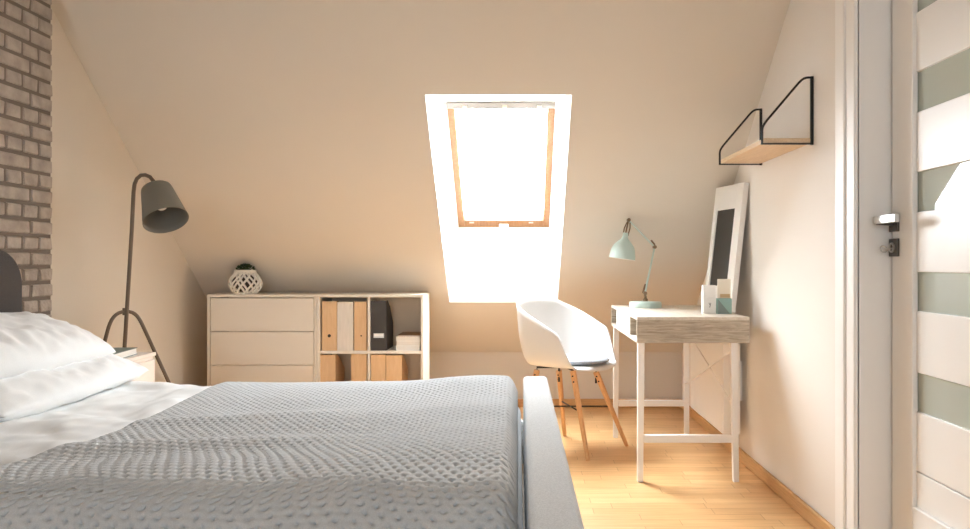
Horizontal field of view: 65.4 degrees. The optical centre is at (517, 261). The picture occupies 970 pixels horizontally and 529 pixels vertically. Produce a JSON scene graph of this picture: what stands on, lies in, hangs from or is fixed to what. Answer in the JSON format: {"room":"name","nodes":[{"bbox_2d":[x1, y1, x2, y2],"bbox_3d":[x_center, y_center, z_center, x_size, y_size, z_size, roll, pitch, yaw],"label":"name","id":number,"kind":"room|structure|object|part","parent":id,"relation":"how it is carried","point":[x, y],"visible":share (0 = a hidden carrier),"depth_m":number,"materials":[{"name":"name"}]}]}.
{"room":"attic bedroom","nodes":[
{"label":"attic bedroom","id":0,"kind":"room"},
{"bbox_2d":[0,0,52,317],"bbox_3d":[-1.920,-0.310,1.867,0.099,2.620,2.335,0,0,0],"label":"brick wall","id":1,"kind":"structure","parent":0,"point":[26,93],"depth_m":2.89,"materials":[{"name":"brown brick"}]},
{"bbox_2d":[51,8,206,386],"bbox_3d":[-1.950,-0.300,0.500,0.001,2.600,9.400,0,0,0],"label":"wall","id":2,"kind":"structure","parent":0,"point":[93,174],"depth_m":3.56,"materials":[{"name":"beige paint"}]},
{"bbox_2d":[51,0,790,351],"bbox_3d":[-0.410,-0.489,0.500,3.080,2.221,9.400,0,0,0],"label":"ceiling","id":3,"kind":"structure","parent":0,"point":[292,137],"depth_m":3.61,"materials":[{"name":"beige paint"}]},
{"bbox_2d":[425,95,571,301],"bbox_3d":[-0.091,-0.333,4.153,0.681,1.176,1.306,0,0,0],"label":"window","id":4,"kind":"structure","parent":3,"relation":"attached to","point":[488,258],"depth_m":4.70,"materials":[{"name":"white paint"}]},
{"bbox_3d":[-0.089,-0.559,4.360,0.634,0.724,0.892,0,0,0],"label":"frame","id":5,"kind":"part","parent":4,"relation":"part of","materials":[{"name":"brown wood"}]},
{"bbox_3d":[-0.089,-0.825,3.947,0.572,0.041,0.044,0,0,0],"label":"blind rail","id":6,"kind":"part","parent":4,"relation":"part of","materials":[{"name":"grey"}]},
{"bbox_3d":[-0.089,-0.261,4.732,0.492,0.072,0.073,0,0,0],"label":"sash rail","id":7,"kind":"part","parent":4,"relation":"part of","materials":[{"name":"brown wood"}]},
{"bbox_3d":[-0.066,-0.209,4.718,0.107,0.060,0.031,0,0,-2],"label":"handle","id":8,"kind":"part","parent":4,"relation":"part of","materials":[{"name":"white"}]},
{"bbox_2d":[430,352,681,398],"bbox_3d":[-0.410,0.810,5.200,3.080,0.379,0.001,0,0,0],"label":"wall","id":9,"kind":"structure","parent":0,"point":[662,370],"depth_m":5.20,"materials":[{"name":"beige paint"}]},
{"bbox_2d":[518,399,679,406],"bbox_3d":[-0.410,0.971,5.191,3.044,0.058,0.018,0,0,0],"label":"baseboard","id":10,"kind":"structure","parent":9,"relation":"attached to","point":[584,402],"depth_m":5.18,"materials":[{"name":"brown wood"}]},
{"bbox_2d":[519,407,814,528],"bbox_3d":[-0.260,1.000,0.450,3.580,0.001,9.500,0,0,0],"label":"floor","id":11,"kind":"structure","parent":0,"point":[684,485],"depth_m":3.42,"materials":[{"name":"brown wood"}]},
{"bbox_2d":[125,352,155,381],"bbox_3d":[-1.712,0.697,3.115,0.297,0.606,0.378,0,0,0],"label":"nightstand","id":12,"kind":"object","parent":11,"relation":"on","point":[145,359],"visible":0.07,"depth_m":3.23,"materials":[{"name":"beige wood"}]},
{"bbox_2d":[113,347,136,357],"bbox_3d":[-1.701,0.379,3.090,0.178,0.030,0.240,0,0,-6],"label":"book","id":13,"kind":"object","parent":12,"relation":"on","point":[123,352],"visible":0.2,"depth_m":3.14,"materials":[{"name":"grey paper"}]},
{"bbox_3d":[-1.591,0.537,3.115,0.012,0.225,0.358,0,0,0],"label":"drawer","id":14,"kind":"part","parent":12,"relation":"part of","materials":[{"name":"beige wood"}]},
{"bbox_2d":[103,173,188,382],"bbox_3d":[-1.687,0.300,3.405,0.492,1.393,0.445,0,0,0],"label":"floor lamp","id":15,"kind":"object","parent":11,"relation":"on","point":[163,211],"visible":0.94,"depth_m":3.35,"materials":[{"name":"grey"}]},
{"bbox_3d":[-1.549,-0.242,3.289,0.215,0.232,0.211,0,0,0],"label":"lamp shade","id":16,"kind":"part","parent":15,"relation":"part of","materials":[{"name":"grey paint"}]},
{"bbox_2d":[207,292,328,385],"bbox_3d":[-1.481,0.594,4.508,0.634,0.812,0.295,0,0,0],"label":"base cabinet","id":17,"kind":"object","parent":11,"relation":"on","point":[261,336],"visible":0.55,"depth_m":4.36,"materials":[{"name":"beige wood"}]},
{"bbox_2d":[228,263,262,293],"bbox_3d":[-1.600,0.097,4.425,0.193,0.183,0.191,0,0,0],"label":"lantern","id":18,"kind":"object","parent":17,"relation":"on","point":[244,280],"visible":1,"depth_m":4.37,"materials":[{"name":"white ceramic"}]},
{"bbox_3d":[-1.480,0.694,4.372,0.597,0.192,0.018,0,0,0],"label":"drawer","id":19,"kind":"part","parent":17,"relation":"part of","materials":[{"name":"beige wood"}]},
{"bbox_3d":[-1.480,0.499,4.372,0.597,0.192,0.018,0,0,0],"label":"drawer","id":20,"kind":"part","parent":17,"relation":"part of","materials":[{"name":"beige wood"}]},
{"bbox_3d":[-1.480,0.305,4.372,0.597,0.192,0.018,0,0,0],"label":"drawer","id":21,"kind":"part","parent":17,"relation":"part of","materials":[{"name":"beige wood"}]},
{"bbox_2d":[0,250,583,528],"bbox_3d":[-0.880,0.477,2.000,1.984,1.045,1.800,0,0,0],"label":"bed","id":22,"kind":"object","parent":11,"relation":"on","point":[549,500],"visible":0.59,"depth_m":1.77,"materials":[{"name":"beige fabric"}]},
{"bbox_3d":[-1.835,0.448,1.923,0.075,0.985,1.645,0,0,0],"label":"headboard","id":23,"kind":"part","parent":22,"relation":"part of","materials":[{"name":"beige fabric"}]},
{"bbox_2d":[0,375,517,528],"bbox_3d":[-0.695,0.654,2.082,1.390,0.495,1.448,0,0,0],"label":"knitted throw","id":24,"kind":"object","parent":22,"relation":"on","point":[437,453],"visible":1,"depth_m":1.59,"materials":[{"name":"grey fabric"}]},
{"bbox_2d":[517,407,522,528],"bbox_3d":[-0.892,0.634,2.127,1.805,0.248,1.295,0,0,0],"label":"mattress","id":25,"kind":"object","parent":22,"relation":"on","point":[520,511],"visible":0.15,"depth_m":1.86,"materials":[{"name":"white fabric"}]},
{"bbox_2d":[0,381,210,464],"bbox_3d":[-0.861,0.610,2.109,1.682,0.363,1.420,0,0,0],"label":"sheet","id":26,"kind":"object","parent":25,"relation":"on","point":[107,411],"visible":0.18,"depth_m":2.14,"materials":[{"name":"white fabric"}]},
{"bbox_2d":[0,354,148,421],"bbox_3d":[-1.585,0.370,2.420,0.434,0.186,0.842,0,0,0],"label":"pillow","id":27,"kind":"object","parent":26,"relation":"on","point":[28,393],"visible":0.62,"depth_m":2.30,"materials":[{"name":"white fabric"}]},
{"bbox_2d":[0,311,115,378],"bbox_3d":[-1.650,0.264,2.380,0.392,0.225,0.803,0,0,0],"label":"pillow","id":28,"kind":"object","parent":27,"relation":"on","point":[29,341],"visible":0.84,"depth_m":2.40,"materials":[{"name":"white fabric"}]},
{"bbox_3d":[-0.888,0.760,2.868,1.817,0.320,0.055,0,0,0],"label":"rail","id":29,"kind":"part","parent":22,"relation":"part of","materials":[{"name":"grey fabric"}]},
{"bbox_3d":[0.066,0.694,2.050,0.092,0.512,1.700,0,0,0],"label":"footboard","id":30,"kind":"part","parent":22,"relation":"part of","materials":[{"name":"grey fabric"}]},
{"bbox_2d":[317,292,429,381],"bbox_3d":[-0.854,0.594,4.508,0.616,0.812,0.295,0,0,0],"label":"cube shelf","id":31,"kind":"object","parent":11,"relation":"on","point":[410,311],"visible":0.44,"depth_m":4.65,"materials":[{"name":"beige wood"}]},
{"bbox_2d":[322,301,338,350],"bbox_3d":[-1.094,0.371,4.489,0.086,0.286,0.236,0,0,0],"label":"magazine file","id":32,"kind":"object","parent":31,"relation":"on","point":[329,308],"visible":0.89,"depth_m":4.37,"materials":[{"name":"wood"}]},
{"bbox_2d":[320,354,344,381],"bbox_3d":[-1.103,0.680,4.489,0.086,0.283,0.235,0,0,0],"label":"magazine file","id":33,"kind":"object","parent":31,"relation":"on","point":[332,369],"visible":0.54,"depth_m":4.37,"materials":[{"name":"cardboard"}]},
{"bbox_2d":[337,302,353,350],"bbox_3d":[-1.002,0.373,4.489,0.093,0.282,0.235,0,0,0],"label":"magazine file","id":34,"kind":"object","parent":31,"relation":"on","point":[345,310],"visible":0.73,"depth_m":4.37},
{"bbox_2d":[351,354,367,380],"bbox_3d":[-0.923,0.678,4.489,0.089,0.287,0.235,0,0,0],"label":"magazine file","id":35,"kind":"object","parent":31,"relation":"on","point":[359,362],"visible":0.34,"depth_m":4.37,"materials":[{"name":"cardboard"}]},
{"bbox_2d":[354,301,367,350],"bbox_3d":[-0.914,0.372,4.489,0.071,0.284,0.236,0,0,0],"label":"magazine file","id":36,"kind":"object","parent":31,"relation":"on","point":[360,308],"visible":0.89,"depth_m":4.37,"materials":[{"name":"cardboard"}]},
{"bbox_2d":[371,354,386,380],"bbox_3d":[-0.810,0.680,4.489,0.085,0.284,0.235,0,0,0],"label":"magazine file","id":37,"kind":"object","parent":31,"relation":"on","point":[378,362],"visible":0.34,"depth_m":4.37,"materials":[{"name":"cardboard"}]},
{"bbox_2d":[371,300,392,350],"bbox_3d":[-0.808,0.369,4.487,0.090,0.289,0.239,0,0,0],"label":"magazine file","id":38,"kind":"object","parent":31,"relation":"on","point":[381,315],"visible":1,"depth_m":4.37,"materials":[{"name":"grey cardboard"}]},
{"bbox_2d":[386,354,407,380],"bbox_3d":[-0.719,0.681,4.489,0.090,0.281,0.235,0,0,0],"label":"magazine file","id":39,"kind":"object","parent":31,"relation":"on","point":[396,366],"visible":0.51,"depth_m":4.37,"materials":[{"name":"cardboard"}]},
{"bbox_2d":[396,345,420,350],"bbox_3d":[-0.638,0.500,4.487,0.140,0.028,0.225,0,0,0],"label":"book","id":40,"kind":"object","parent":31,"relation":"on","point":[398,348],"visible":0.54,"depth_m":4.38,"materials":[{"name":"white paper"}]},
{"bbox_2d":[397,341,420,345],"bbox_3d":[-0.636,0.472,4.489,0.136,0.027,0.221,0,0,0],"label":"book","id":41,"kind":"object","parent":40,"relation":"on","point":[399,343],"visible":0.61,"depth_m":4.38,"materials":[{"name":"white paper"}]},
{"bbox_2d":[396,336,420,340],"bbox_3d":[-0.637,0.446,4.488,0.139,0.026,0.224,0,0,0],"label":"book","id":42,"kind":"object","parent":41,"relation":"on","point":[397,338],"visible":0.48,"depth_m":4.38,"materials":[{"name":"white paper"}]},
{"bbox_2d":[397,332,420,336],"bbox_3d":[-0.635,0.429,4.490,0.134,0.007,0.219,0,0,0],"label":"book","id":43,"kind":"object","parent":42,"relation":"on","point":[403,334],"visible":0.84,"depth_m":4.43,"materials":[{"name":"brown paper"}]},
{"bbox_2d":[516,297,628,460],"bbox_3d":[0.266,0.600,4.056,0.482,0.808,0.505,0,0,38],"label":"armchair","id":44,"kind":"object","parent":11,"relation":"on","point":[553,333],"visible":0.98,"depth_m":4.08,"materials":[{"name":"white plastic"}]},
{"bbox_3d":[0.064,0.788,4.037,0.108,0.428,0.032,0,0,11],"label":"leg","id":45,"kind":"part","parent":44,"relation":"part of","materials":[{"name":"brown wood"}]},
{"bbox_3d":[0.248,0.803,4.267,0.032,0.402,0.170,0,0,16],"label":"leg","id":46,"kind":"part","parent":44,"relation":"part of","materials":[{"name":"brown wood"}]},
{"bbox_3d":[0.314,0.781,3.849,0.033,0.443,0.159,0,0,-28],"label":"leg","id":47,"kind":"part","parent":44,"relation":"part of","materials":[{"name":"brown wood"}]},
{"bbox_3d":[0.504,0.794,4.072,0.204,0.420,0.032,0,0,-14],"label":"leg","id":48,"kind":"part","parent":44,"relation":"part of","materials":[{"name":"brown wood"}]},
{"bbox_2d":[611,305,748,481],"bbox_3d":[0.790,0.624,3.870,0.507,0.752,0.940,0,0,0],"label":"desk","id":49,"kind":"object","parent":11,"relation":"on","point":[685,324],"visible":1,"depth_m":3.42,"materials":[{"name":"grey wood"}]},
{"bbox_3d":[0.790,0.314,4.333,0.507,0.103,0.014,0,0,0],"label":"panel","id":50,"kind":"part","parent":49,"relation":"part of","materials":[{"name":"grey wood"}]},
{"bbox_3d":[0.559,0.682,4.300,0.032,0.635,0.030,0,0,0],"label":"leg","id":51,"kind":"part","parent":49,"relation":"part of","materials":[{"name":"white paint"}]},
{"bbox_3d":[0.718,0.306,3.880,0.359,0.085,0.472,0,0,0],"label":"drawer","id":52,"kind":"part","parent":49,"relation":"part of","materials":[{"name":"white paint"}]},
{"bbox_2d":[609,218,661,307],"bbox_3d":[0.641,0.004,4.120,0.287,0.487,0.176,0,0,0],"label":"desk lamp","id":53,"kind":"object","parent":49,"relation":"on","point":[623,248],"visible":1,"depth_m":4.08,"materials":[{"name":"green metal"}]},
{"bbox_3d":[0.569,-0.085,4.120,0.143,0.154,0.143,0,0,0],"label":"lamp shade","id":54,"kind":"part","parent":53,"relation":"part of","materials":[{"name":"grey paint"}]},
{"bbox_3d":[0.675,-0.156,4.120,0.147,0.152,0.019,0,0,0],"label":"arm","id":55,"kind":"part","parent":53,"relation":"part of","materials":[{"name":"grey paint"}]},
{"bbox_3d":[0.720,0.044,4.120,0.060,0.254,0.022,0,0,0],"label":"arm","id":56,"kind":"part","parent":53,"relation":"part of","materials":[{"name":"grey paint"}]},
{"bbox_3d":[0.559,0.682,3.437,0.032,0.635,0.030,0,0,0],"label":"leg","id":57,"kind":"part","parent":49,"relation":"part of","materials":[{"name":"white paint"}]},
{"bbox_3d":[0.760,0.804,4.300,0.375,0.035,0.022,0,0,0],"label":"rail","id":58,"kind":"part","parent":49,"relation":"part of","materials":[{"name":"white paint"}]},
{"bbox_3d":[0.959,0.682,4.300,0.032,0.635,0.030,0,0,0],"label":"leg","id":59,"kind":"part","parent":49,"relation":"part of","materials":[{"name":"white paint"}]},
{"bbox_3d":[0.775,0.804,3.437,0.405,0.035,0.022,0,0,0],"label":"rail","id":60,"kind":"part","parent":49,"relation":"part of","materials":[{"name":"white paint"}]},
{"bbox_3d":[0.790,0.314,3.407,0.507,0.103,0.014,0,0,0],"label":"panel","id":61,"kind":"part","parent":49,"relation":"part of","materials":[{"name":"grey wood"}]},
{"bbox_2d":[701,285,715,313],"bbox_3d":[0.919,0.180,3.639,0.059,0.136,0.041,0,0,0],"label":"box","id":62,"kind":"object","parent":49,"relation":"on","point":[708,292],"visible":1,"depth_m":3.62,"materials":[{"name":"white cardboard"}]},
{"bbox_3d":[0.919,0.141,3.640,0.059,0.058,0.040,0,0,0],"label":"lid","id":63,"kind":"part","parent":62,"relation":"part of","materials":[{"name":"white cardboard"}]},
{"bbox_2d":[717,279,730,297],"bbox_3d":[0.993,0.165,3.636,0.063,0.166,0.012,0,0,0],"label":"photo card","id":64,"kind":"object","parent":49,"relation":"on","point":[723,285],"visible":0.63,"depth_m":3.63,"materials":[{"name":"beige paper"}]},
{"bbox_2d":[716,298,731,313],"bbox_3d":[0.986,0.211,3.609,0.068,0.074,0.032,0,0,0],"label":"box","id":65,"kind":"object","parent":49,"relation":"on","point":[723,305],"visible":1,"depth_m":3.60,"materials":[{"name":"teal cardboard"}]},
{"bbox_2d":[706,182,748,312],"bbox_3d":[1.049,-0.071,3.813,0.101,0.636,0.292,0,0,-12],"label":"picture frame","id":66,"kind":"object","parent":49,"relation":"on","point":[730,205],"visible":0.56,"depth_m":3.78,"materials":[{"name":"white"}]},
{"bbox_3d":[1.044,-0.073,3.829,0.054,0.397,0.200,0,0,-12],"label":"black panel","id":67,"kind":"part","parent":66,"relation":"part of","materials":[{"name":"black glass"}]},
{"bbox_3d":[0.986,0.682,3.437,0.038,0.635,0.030,0,0,0],"label":"leg","id":68,"kind":"part","parent":49,"relation":"part of","materials":[{"name":"white paint"}]},
{"bbox_2d":[682,0,858,527],"bbox_3d":[1.130,-0.300,0.500,0.001,2.600,9.400,0,0,0],"label":"wall","id":69,"kind":"structure","parent":0,"point":[786,285],"depth_m":3.04,"materials":[{"name":"white paint"}]},
{"bbox_2d":[691,343,741,433],"bbox_3d":[1.068,0.624,4.045,0.124,0.448,0.710,0,0,0],"label":"radiator","id":70,"kind":"object","parent":69,"relation":"attached to","point":[708,399],"visible":0.59,"depth_m":3.86,"materials":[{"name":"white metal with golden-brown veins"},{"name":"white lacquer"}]},
{"bbox_2d":[679,399,834,528],"bbox_3d":[1.121,0.971,3.915,0.018,0.058,2.570,0,0,0],"label":"baseboard","id":71,"kind":"structure","parent":69,"relation":"attached to","point":[809,514],"depth_m":3.27,"materials":[{"name":"brown wood"}]},
{"bbox_2d":[719,76,813,164],"bbox_3d":[1.030,-0.579,3.188,0.200,0.262,0.614,0,0,0],"label":"wall shelf","id":72,"kind":"object","parent":69,"relation":"attached to","point":[765,149],"visible":1,"depth_m":3.03,"materials":[{"name":"brown wood"}]},
{"bbox_2d":[835,0,891,528],"bbox_3d":[1.194,-0.080,2.060,0.177,2.160,1.150,0,0,0],"label":"door frame","id":73,"kind":"structure","parent":69,"relation":"attached to","point":[875,16],"depth_m":2.50,"materials":[{"name":"white paint"}]},
{"bbox_3d":[1.122,-0.080,2.060,0.016,2.160,1.150,0,0,0],"label":"casing","id":74,"kind":"part","parent":73,"relation":"part of","materials":[{"name":"white paint"}]},
{"bbox_2d":[874,0,969,528],"bbox_3d":[1.220,-0.032,2.057,0.106,2.044,0.866,0,0,0],"label":"door","id":75,"kind":"structure","parent":69,"relation":"in","point":[929,220],"depth_m":2.27,"materials":[{"name":"white paint"}]},
{"bbox_2d":[880,245,892,252],"bbox_3d":[1.204,-0.042,2.463,0.046,0.026,0.013,0,0,0],"label":"key","id":76,"kind":"object","parent":75,"relation":"attached to","point":[882,245],"visible":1,"depth_m":2.46,"materials":[{"name":"silver metal"}]},
{"bbox_3d":[1.175,-0.137,2.406,0.016,0.026,0.137,0,0,0],"label":"lever","id":77,"kind":"part","parent":75,"relation":"part of","materials":[{"name":"silver metal"}]},
{"bbox_3d":[1.228,-0.047,2.463,0.009,0.058,0.054,0,0,0],"label":"lock plate","id":78,"kind":"part","parent":75,"relation":"part of","materials":[{"name":"silver metal"}]},
{"bbox_3d":[1.253,-0.032,2.055,0.040,2.044,0.862,0,0,0],"label":"stile frame","id":79,"kind":"part","parent":75,"relation":"part of","materials":[{"name":"white paint"}]},
{"bbox_3d":[1.253,-0.684,2.055,0.024,0.184,0.597,0,0,0],"label":"panel","id":80,"kind":"part","parent":75,"relation":"part of","materials":[{"name":"white paint"}]},
{"bbox_3d":[1.253,-0.373,2.055,0.024,0.186,0.597,0,0,0],"label":"panel","id":81,"kind":"part","parent":75,"relation":"part of","materials":[{"name":"white paint"}]},
{"bbox_3d":[1.253,-0.062,2.055,0.024,0.186,0.597,0,0,0],"label":"panel","id":82,"kind":"part","parent":75,"relation":"part of","materials":[{"name":"white glass"}]},
{"bbox_3d":[1.253,0.248,2.055,0.024,0.191,0.597,0,0,0],"label":"panel","id":83,"kind":"part","parent":75,"relation":"part of","materials":[{"name":"white paint"}]},
{"bbox_3d":[1.253,0.557,2.055,0.024,0.183,0.597,0,0,0],"label":"panel","id":84,"kind":"part","parent":75,"relation":"part of","materials":[{"name":"white paint"}]},
{"bbox_3d":[1.253,0.707,2.055,0.024,0.108,0.597,0,0,0],"label":"panel","id":85,"kind":"part","parent":75,"relation":"part of","materials":[{"name":"white paint"}]}
]}

